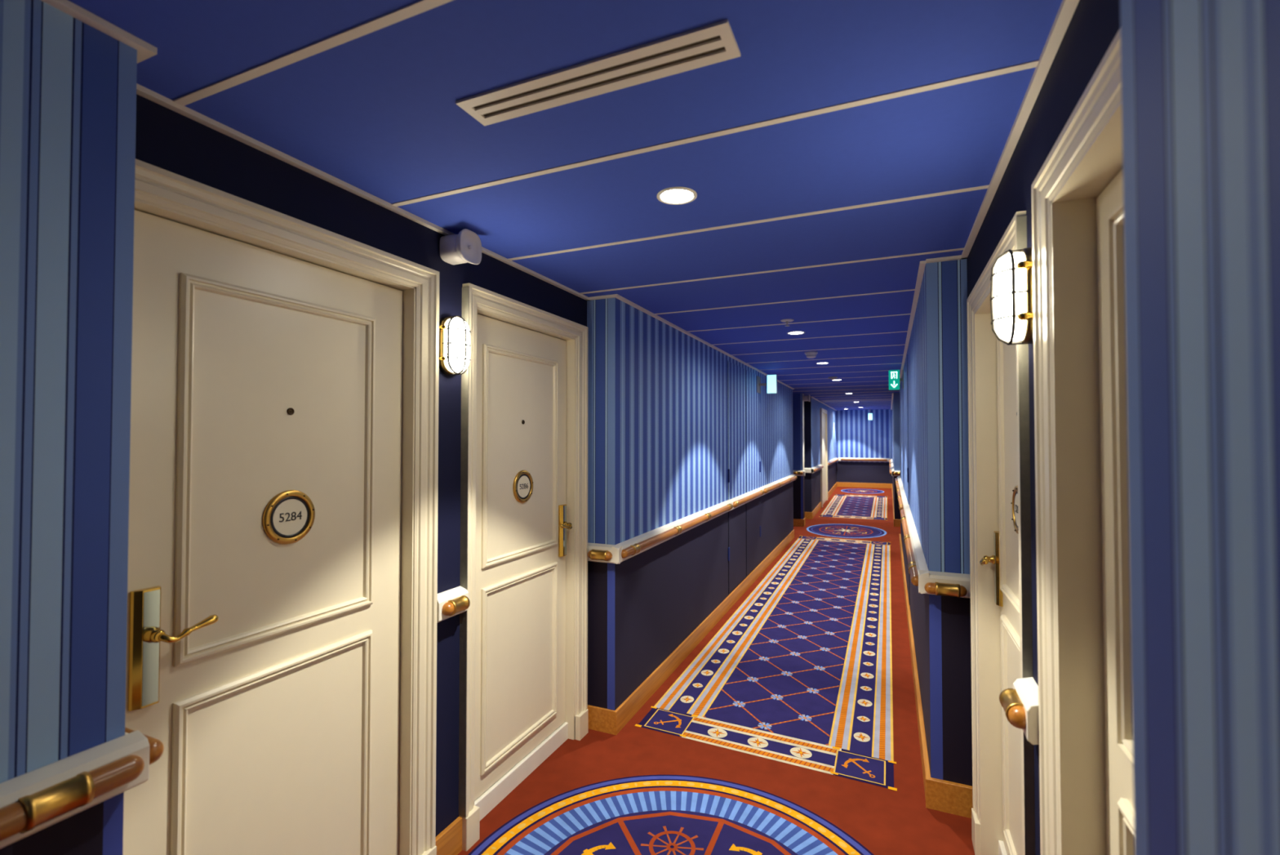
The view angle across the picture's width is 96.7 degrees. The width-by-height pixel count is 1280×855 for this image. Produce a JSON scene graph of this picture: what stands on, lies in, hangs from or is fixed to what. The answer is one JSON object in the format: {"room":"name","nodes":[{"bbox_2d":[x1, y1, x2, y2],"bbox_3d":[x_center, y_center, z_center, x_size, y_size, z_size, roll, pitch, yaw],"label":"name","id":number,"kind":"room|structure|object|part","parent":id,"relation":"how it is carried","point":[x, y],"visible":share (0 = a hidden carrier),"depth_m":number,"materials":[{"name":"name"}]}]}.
{"room":"ship interior","nodes":[
{"label":"ship interior","id":0,"kind":"room"},
{"bbox_2d":[0,0,836,854],"bbox_3d":[1.190,0.567,6.562,0.530,2.430,19.000,-1,-1,24],"label":"wall","id":1,"kind":"structure","parent":0,"point":[74,123],"depth_m":1.07,"materials":[{"name":"paint"}]},
{"bbox_2d":[0,727,164,848],"bbox_3d":[-1.702,0.591,-0.492,0.243,0.092,3.560,-1,-1,24],"label":"handrail","id":2,"kind":"object","parent":1,"relation":"attached to","point":[31,802],"visible":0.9,"depth_m":0.97,"materials":[{"name":"beige paint"}]},
{"bbox_2d":[122,159,439,854],"bbox_3d":[-0.952,0.510,1.589,0.120,2.143,0.954,-1,-1,24],"label":"door","id":3,"kind":"structure","parent":1,"relation":"in","point":[282,577],"depth_m":1.55,"materials":[{"name":"beige paint"}]},
{"bbox_3d":[-1.103,0.491,1.271,0.018,0.260,0.055,-1,-1,24],"label":"lock plate","id":4,"kind":"part","parent":3,"relation":"part of","materials":[{"name":"gold metal"}]},
{"bbox_2d":[142,589,159,706],"bbox_3d":[-1.092,0.491,1.272,0.001,0.250,0.030,-1,-1,24],"label":"plate","id":5,"kind":"object","parent":3,"relation":"attached to","point":[150,597],"depth_m":1.27,"materials":[{"name":"grey metal"}]},
{"bbox_3d":[-1.048,0.463,1.306,0.053,0.039,0.129,-1,-1,24],"label":"lever","id":6,"kind":"part","parent":3,"relation":"part of","materials":[{"name":"gold metal"}]},
{"bbox_3d":[-0.971,1.021,1.569,0.015,0.751,0.553,-1,-1,24],"label":"panel moulding","id":7,"kind":"part","parent":3,"relation":"part of","materials":[{"name":"beige paint"}]},
{"bbox_3d":[-0.971,0.101,1.587,0.015,0.922,0.553,-1,-1,24],"label":"panel moulding","id":8,"kind":"part","parent":3,"relation":"part of","materials":[{"name":"beige paint"}]},
{"bbox_2d":[40,0,794,389],"bbox_3d":[-0.119,-0.689,3.230,0.192,0.012,11.800,-1,-1,24],"label":"trim","id":9,"kind":"structure","parent":1,"relation":"attached to","point":[145,51],"depth_m":1.45,"materials":[{"name":"beige wood"}]},
{"bbox_2d":[436,586,470,622],"bbox_3d":[-0.677,0.643,2.071,0.073,0.091,0.154,-1,-1,24],"label":"handrail","id":10,"kind":"object","parent":1,"relation":"attached to","point":[453,602],"visible":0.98,"depth_m":2.05,"materials":[{"name":"beige paint"}]},
{"bbox_2d":[439,315,471,375],"bbox_3d":[-0.671,-0.301,2.088,0.087,0.217,0.142,-1,-1,24],"label":"lamp","id":11,"kind":"object","parent":1,"relation":"attached to","point":[454,333],"visible":0.94,"depth_m":2.05,"materials":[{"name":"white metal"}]},
{"bbox_3d":[-0.699,-0.301,2.100,0.026,0.216,0.112,-1,-1,24],"label":"plate","id":12,"kind":"part","parent":11,"relation":"part of","materials":[{"name":"gold metal"}]},
{"bbox_2d":[439,228,481,264],"bbox_3d":[-0.661,-0.653,2.085,0.112,0.118,0.118,-1,-1,24],"label":"fire alarm","id":13,"kind":"object","parent":1,"relation":"attached to","point":[465,246],"visible":1,"depth_m":2.06,"materials":[{"name":"white plastic"}]},
{"bbox_2d":[458,283,588,850],"bbox_3d":[-0.513,0.531,2.596,0.120,2.143,0.942,-1,-1,24],"label":"door","id":14,"kind":"structure","parent":1,"relation":"in","point":[523,629],"depth_m":2.56,"materials":[{"name":"beige paint"}]},
{"bbox_3d":[-0.529,1.042,2.582,0.015,0.751,0.572,-1,-1,24],"label":"panel moulding","id":15,"kind":"part","parent":14,"relation":"part of","materials":[{"name":"beige paint"}]},
{"bbox_3d":[-0.529,0.121,2.600,0.015,0.922,0.572,-1,-1,24],"label":"panel moulding","id":16,"kind":"part","parent":14,"relation":"part of","materials":[{"name":"beige paint"}]},
{"bbox_3d":[-0.541,1.554,2.581,0.044,0.096,0.775,-1,-1,24],"label":"sill","id":17,"kind":"part","parent":14,"relation":"part of","materials":[{"name":"white wood"}]},
{"bbox_3d":[-0.393,0.523,2.900,0.018,0.260,0.055,-1,-1,24],"label":"lock plate","id":18,"kind":"part","parent":14,"relation":"part of","materials":[{"name":"gold metal"}]},
{"bbox_2d":[563,505,566,555],"bbox_3d":[-0.382,0.523,2.901,0.001,0.250,0.030,-1,-1,24],"label":"plate","id":19,"kind":"object","parent":14,"relation":"attached to","point":[564,506],"depth_m":2.90,"materials":[{"name":"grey metal"}]},
{"bbox_3d":[-0.376,0.493,2.847,0.053,0.039,0.129,-1,-1,24],"label":"lever","id":20,"kind":"part","parent":14,"relation":"part of","materials":[{"name":"gold metal"}]},
{"bbox_2d":[435,481,837,854],"bbox_3d":[1.339,1.476,6.479,0.235,0.399,19.000,-1,-1,24],"label":"baseboard","id":21,"kind":"structure","parent":1,"relation":"attached to","point":[449,841],"depth_m":3.46,"materials":[{"name":"brown wood"}]},
{"bbox_2d":[587,474,797,564],"bbox_3d":[1.029,0.703,5.772,0.243,0.118,6.173,-1,-1,24],"label":"handrail","id":22,"kind":"object","parent":1,"relation":"attached to","point":[616,553],"visible":0.98,"depth_m":3.58,"materials":[{"name":"beige paint"}]},
{"bbox_2d":[727,360,746,594],"bbox_3d":[0.928,0.450,5.412,0.010,2.092,0.694,-1,-1,24],"label":"door","id":23,"kind":"structure","parent":1,"relation":"in","point":[736,374],"depth_m":5.38,"materials":[{"name":"paper"}]},
{"bbox_3d":[0.797,1.133,5.096,0.010,0.120,0.036,-1,-1,24],"label":"hinge plate","id":24,"kind":"part","parent":23,"relation":"part of","materials":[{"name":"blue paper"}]},
{"bbox_3d":[0.797,0.433,5.110,0.010,0.120,0.036,-1,-1,24],"label":"hinge plate","id":25,"kind":"part","parent":23,"relation":"part of","materials":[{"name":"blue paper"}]},
{"bbox_3d":[0.928,1.123,5.405,0.004,0.729,0.658,-1,-1,24],"label":"panel","id":26,"kind":"part","parent":23,"relation":"part of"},
{"bbox_2d":[745,368,760,575],"bbox_3d":[1.209,0.459,6.055,0.010,2.085,0.694,-1,-1,24],"label":"door","id":27,"kind":"structure","parent":1,"relation":"in","point":[753,462],"depth_m":6.01,"materials":[{"name":"paper"}]},
{"bbox_3d":[1.204,1.133,6.037,0.004,0.723,0.658,-1,-1,24],"label":"panel","id":28,"kind":"part","parent":27,"relation":"part of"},
{"bbox_2d":[756,374,777,393],"bbox_3d":[1.402,-0.474,6.272,0.206,0.205,0.180,-1,-1,24],"label":"exit sign","id":29,"kind":"object","parent":1,"relation":"attached to","point":[771,380],"visible":1,"depth_m":6.24,"materials":[{"name":"white plastic"}]},
{"bbox_3d":[1.441,-0.475,6.234,0.097,0.197,0.002,-1,-1,24],"label":"lit panel","id":30,"kind":"part","parent":29,"relation":"part of","materials":[{"name":"white plastic"}]},
{"bbox_2d":[793,470,804,475],"bbox_3d":[2.639,0.760,9.487,0.205,0.091,0.073,-1,-1,24],"label":"handrail","id":31,"kind":"object","parent":1,"relation":"attached to","point":[797,473],"visible":0.87,"depth_m":9.47,"materials":[{"name":"beige paint"}]},
{"bbox_2d":[802,394,810,401],"bbox_3d":[2.791,-0.488,9.551,0.112,0.118,0.118,-1,-1,24],"label":"fire alarm","id":32,"kind":"object","parent":1,"relation":"attached to","point":[805,397],"visible":1,"depth_m":9.51,"materials":[{"name":"white plastic"}]},
{"bbox_2d":[804,457,839,472],"bbox_3d":[4.075,0.808,12.664,0.259,0.115,5.380,-1,-1,24],"label":"handrail","id":33,"kind":"object","parent":1,"relation":"attached to","point":[813,469],"visible":0.94,"depth_m":10.76,"materials":[{"name":"beige paint"}]},
{"bbox_2d":[819,408,827,506],"bbox_3d":[3.907,0.620,12.086,0.035,2.015,1.160,-1,-1,24],"label":"door","id":34,"kind":"structure","parent":1,"relation":"in","point":[824,413],"depth_m":12.16,"materials":[{"name":"beige paint"}]},
{"bbox_2d":[810,396,836,410],"bbox_3d":[4.161,-0.499,12.707,0.022,0.012,5.400,-1,-1,24],"label":"trim","id":35,"kind":"structure","parent":1,"relation":"attached to","point":[811,397],"depth_m":12.05,"materials":[{"name":"beige wood"}]},
{"bbox_2d":[67,0,1062,410],"bbox_3d":[2.116,-0.693,6.183,2.550,0.126,19.200,-1,-1,24],"label":"ceiling","id":36,"kind":"structure","parent":0,"point":[847,146],"depth_m":1.41,"materials":[{"name":"blue paint"}]},
{"bbox_2d":[455,19,740,126],"bbox_3d":[-0.108,-0.733,1.203,0.626,0.006,0.100,-1,-1,24],"label":"ceiling vent","id":37,"kind":"object","parent":36,"relation":"in","point":[716,42],"visible":1,"depth_m":1.18,"materials":[{"name":"beige metal"}]},
{"bbox_2d":[657,186,697,204],"bbox_3d":[0.115,-0.723,1.781,0.126,0.006,0.126,-1,-1,24],"label":"recessed light","id":38,"kind":"object","parent":36,"relation":"in","point":[673,195],"visible":1,"depth_m":1.77,"materials":[{"name":"beige paint"}]},
{"bbox_2d":[780,319,793,326],"bbox_3d":[0.944,-0.668,3.650,0.082,0.038,0.082,-1,-1,24],"label":"sprinkler","id":39,"kind":"object","parent":36,"relation":"attached to","point":[787,321],"visible":1,"depth_m":3.64,"materials":[{"name":"white metal"}]},
{"bbox_2d":[786,330,804,334],"bbox_3d":[1.117,-0.677,4.077,0.126,0.006,0.126,-1,-1,24],"label":"recessed light","id":40,"kind":"object","parent":36,"relation":"in","point":[796,332],"visible":1,"depth_m":4.07,"materials":[{"name":"beige paint"}]},
{"bbox_2d":[804,351,817,358],"bbox_3d":[1.502,-0.634,4.999,0.112,0.052,0.112,-1,-1,24],"label":"smoke detector","id":41,"kind":"object","parent":36,"relation":"attached to","point":[810,354],"visible":1,"depth_m":4.96,"materials":[{"name":"white plastic"}]},
{"bbox_2d":[827,376,837,379],"bbox_3d":[2.369,-0.604,6.999,0.110,0.031,0.110,-1,-1,24],"label":"smoke detector","id":42,"kind":"object","parent":36,"relation":"attached to","point":[829,377],"visible":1,"depth_m":6.97,"materials":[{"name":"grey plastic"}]},
{"bbox_2d":[867,413,872,420],"bbox_3d":[5.703,-0.330,14.105,0.100,0.295,0.041,-1,-1,24],"label":"exit sign","id":43,"kind":"object","parent":36,"relation":"hanging from","point":[869,415],"visible":0.97,"depth_m":14.09,"materials":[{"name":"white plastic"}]},
{"bbox_2d":[457,486,974,854],"bbox_3d":[2.116,1.590,6.138,2.550,0.408,19.200,-1,-1,24],"label":"floor","id":44,"kind":"structure","parent":0,"point":[791,727],"depth_m":2.84,"materials":[{"name":"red carpet"}]},
{"bbox_2d":[835,408,892,483],"bbox_3d":[5.943,0.735,14.934,2.550,2.430,0.150,-1,-1,24],"label":"wall","id":45,"kind":"structure","parent":0,"point":[857,436],"depth_m":14.89,"materials":[{"name":"paper"}]},
{"bbox_2d":[838,457,889,462],"bbox_3d":[5.837,0.840,14.858,1.259,0.091,0.069,-1,-1,24],"label":"handrail","id":46,"kind":"object","parent":45,"relation":"attached to","point":[841,459],"visible":0.93,"depth_m":14.85,"materials":[{"name":"beige paint"}]},
{"bbox_2d":[837,481,891,488],"bbox_3d":[5.848,1.510,14.869,1.355,0.130,0.015,-1,-1,24],"label":"baseboard","id":47,"kind":"structure","parent":45,"relation":"attached to","point":[839,483],"depth_m":14.85,"materials":[{"name":"brown wood"}]},
{"bbox_2d":[891,0,1279,854],"bbox_3d":[2.980,0.551,5.782,0.665,2.430,19.000,-1,-1,24],"label":"wall","id":48,"kind":"structure","parent":0,"point":[1201,78],"depth_m":0.40,"materials":[{"name":"paint"}]},
{"bbox_2d":[890,392,893,409],"bbox_3d":[5.323,-0.512,12.037,0.022,0.012,5.700,-1,-1,24],"label":"trim","id":49,"kind":"structure","parent":48,"relation":"attached to","point":[892,393],"depth_m":11.11,"materials":[{"name":"beige"}]},
{"bbox_2d":[888,457,900,475],"bbox_3d":[5.372,0.794,11.918,0.288,0.116,5.713,-1,-1,24],"label":"handrail","id":50,"kind":"object","parent":48,"relation":"attached to","point":[894,473],"visible":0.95,"depth_m":9.42,"materials":[{"name":"beige paint"}]},
{"bbox_2d":[888,369,903,390],"bbox_3d":[2.671,-0.496,5.938,0.144,0.205,0.180,-1,-1,24],"label":"exit sign","id":51,"kind":"object","parent":48,"relation":"attached to","point":[894,375],"visible":0.97,"depth_m":5.92,"materials":[{"name":"teal plastic"}]},
{"bbox_3d":[2.645,-0.496,5.928,0.097,0.197,0.002,-1,-1,24],"label":"lit panel","id":52,"kind":"part","parent":51,"relation":"part of","materials":[{"name":"teal plastic"}]},
{"bbox_2d":[902,354,910,605],"bbox_3d":[2.600,0.452,5.588,0.010,2.089,1.874,-1,-1,24],"label":"door","id":53,"kind":"structure","parent":48,"relation":"in","point":[904,391],"depth_m":5.30,"materials":[{"name":"paper"}]},
{"bbox_3d":[2.605,1.126,5.579,0.004,0.727,1.838,-1,-1,24],"label":"panel","id":54,"kind":"part","parent":53,"relation":"part of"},
{"bbox_3d":[2.233,0.395,4.747,0.010,0.120,0.036,-1,-1,24],"label":"hinge plate","id":55,"kind":"part","parent":53,"relation":"part of","materials":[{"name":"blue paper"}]},
{"bbox_2d":[891,483,973,817],"bbox_3d":[2.772,1.463,5.854,0.240,0.399,19.000,-1,-1,24],"label":"baseboard","id":56,"kind":"structure","parent":48,"relation":"attached to","point":[943,795],"depth_m":2.37,"materials":[{"name":"brown wood"}]},
{"bbox_2d":[894,475,970,597],"bbox_3d":[2.499,0.692,5.240,0.226,0.119,6.373,-1,-1,24],"label":"handrail","id":57,"kind":"object","parent":48,"relation":"attached to","point":[930,582],"visible":1,"depth_m":2.42,"materials":[{"name":"beige paint"}]},
{"bbox_2d":[899,0,1079,384],"bbox_3d":[1.398,-0.700,2.678,0.175,0.012,12.000,-1,-1,24],"label":"trim","id":58,"kind":"structure","parent":48,"relation":"attached to","point":[1066,11],"depth_m":1.38,"materials":[{"name":"beige wood"}]},
{"bbox_2d":[966,210,1035,854],"bbox_3d":[1.143,0.539,1.749,0.127,2.093,0.946,-1,-1,24],"label":"door","id":59,"kind":"structure","parent":48,"relation":"in","point":[1003,809],"depth_m":2.02,"materials":[{"name":"beige paint"}]},
{"bbox_3d":[1.240,0.477,2.028,0.053,0.039,0.129,-1,-1,24],"label":"lever","id":60,"kind":"part","parent":59,"relation":"part of","materials":[{"name":"gold metal"}]},
{"bbox_2d":[993,532,995,602],"bbox_3d":[1.284,0.506,2.061,0.001,0.250,0.030,-1,-1,24],"label":"plate","id":61,"kind":"object","parent":59,"relation":"attached to","point":[994,533],"depth_m":2.06,"materials":[{"name":"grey metal"}]},
{"bbox_3d":[1.290,0.506,2.051,0.018,0.260,0.055,-1,-1,24],"label":"lock plate","id":62,"kind":"part","parent":59,"relation":"part of","materials":[{"name":"gold metal"}]},
{"bbox_3d":[1.171,1.537,1.714,0.044,0.096,0.760,-1,-1,24],"label":"sill","id":63,"kind":"part","parent":59,"relation":"part of","materials":[{"name":"white wood"}]},
{"bbox_3d":[1.157,0.104,1.749,0.015,0.922,0.555,-1,-1,24],"label":"panel moulding","id":64,"kind":"part","parent":59,"relation":"part of","materials":[{"name":"beige paint"}]},
{"bbox_3d":[1.157,1.024,1.731,0.015,0.751,0.555,-1,-1,24],"label":"panel moulding","id":65,"kind":"part","parent":59,"relation":"part of","materials":[{"name":"beige paint"}]},
{"bbox_2d":[990,247,1033,345],"bbox_3d":[0.848,-0.296,1.298,0.087,0.217,0.142,-1,-1,24],"label":"lamp","id":66,"kind":"object","parent":48,"relation":"attached to","point":[1011,274],"visible":0.94,"depth_m":1.26,"materials":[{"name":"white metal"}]},
{"bbox_3d":[0.841,-0.296,1.301,0.052,0.198,0.094,-1,-1,24],"label":"opal glass","id":67,"kind":"part","parent":66,"relation":"part of","materials":[{"name":"white glass"}]},
{"bbox_3d":[0.876,-0.296,1.286,0.026,0.216,0.112,-1,-1,24],"label":"plate","id":68,"kind":"part","parent":66,"relation":"part of","materials":[{"name":"gold metal"}]},
{"bbox_2d":[999,676,1039,744],"bbox_3d":[0.855,0.627,1.276,0.073,0.091,0.151,-1,-1,24],"label":"handrail","id":69,"kind":"object","parent":48,"relation":"attached to","point":[1020,703],"visible":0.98,"depth_m":1.24,"materials":[{"name":"beige paint"}]},
{"bbox_2d":[1031,27,1134,854],"bbox_3d":[0.726,0.519,0.794,0.127,2.093,0.839,-1,-1,24],"label":"door","id":70,"kind":"structure","parent":48,"relation":"in","point":[1086,784],"depth_m":1.09,"materials":[{"name":"beige paint"}]},
{"bbox_3d":[0.730,0.085,0.771,0.015,0.922,0.470,-1,-1,24],"label":"panel moulding","id":71,"kind":"part","parent":70,"relation":"part of","materials":[{"name":"beige paint"}]},
{"bbox_3d":[0.730,1.005,0.753,0.015,0.751,0.470,-1,-1,24],"label":"panel moulding","id":72,"kind":"part","parent":70,"relation":"part of","materials":[{"name":"beige paint"}]}
]}

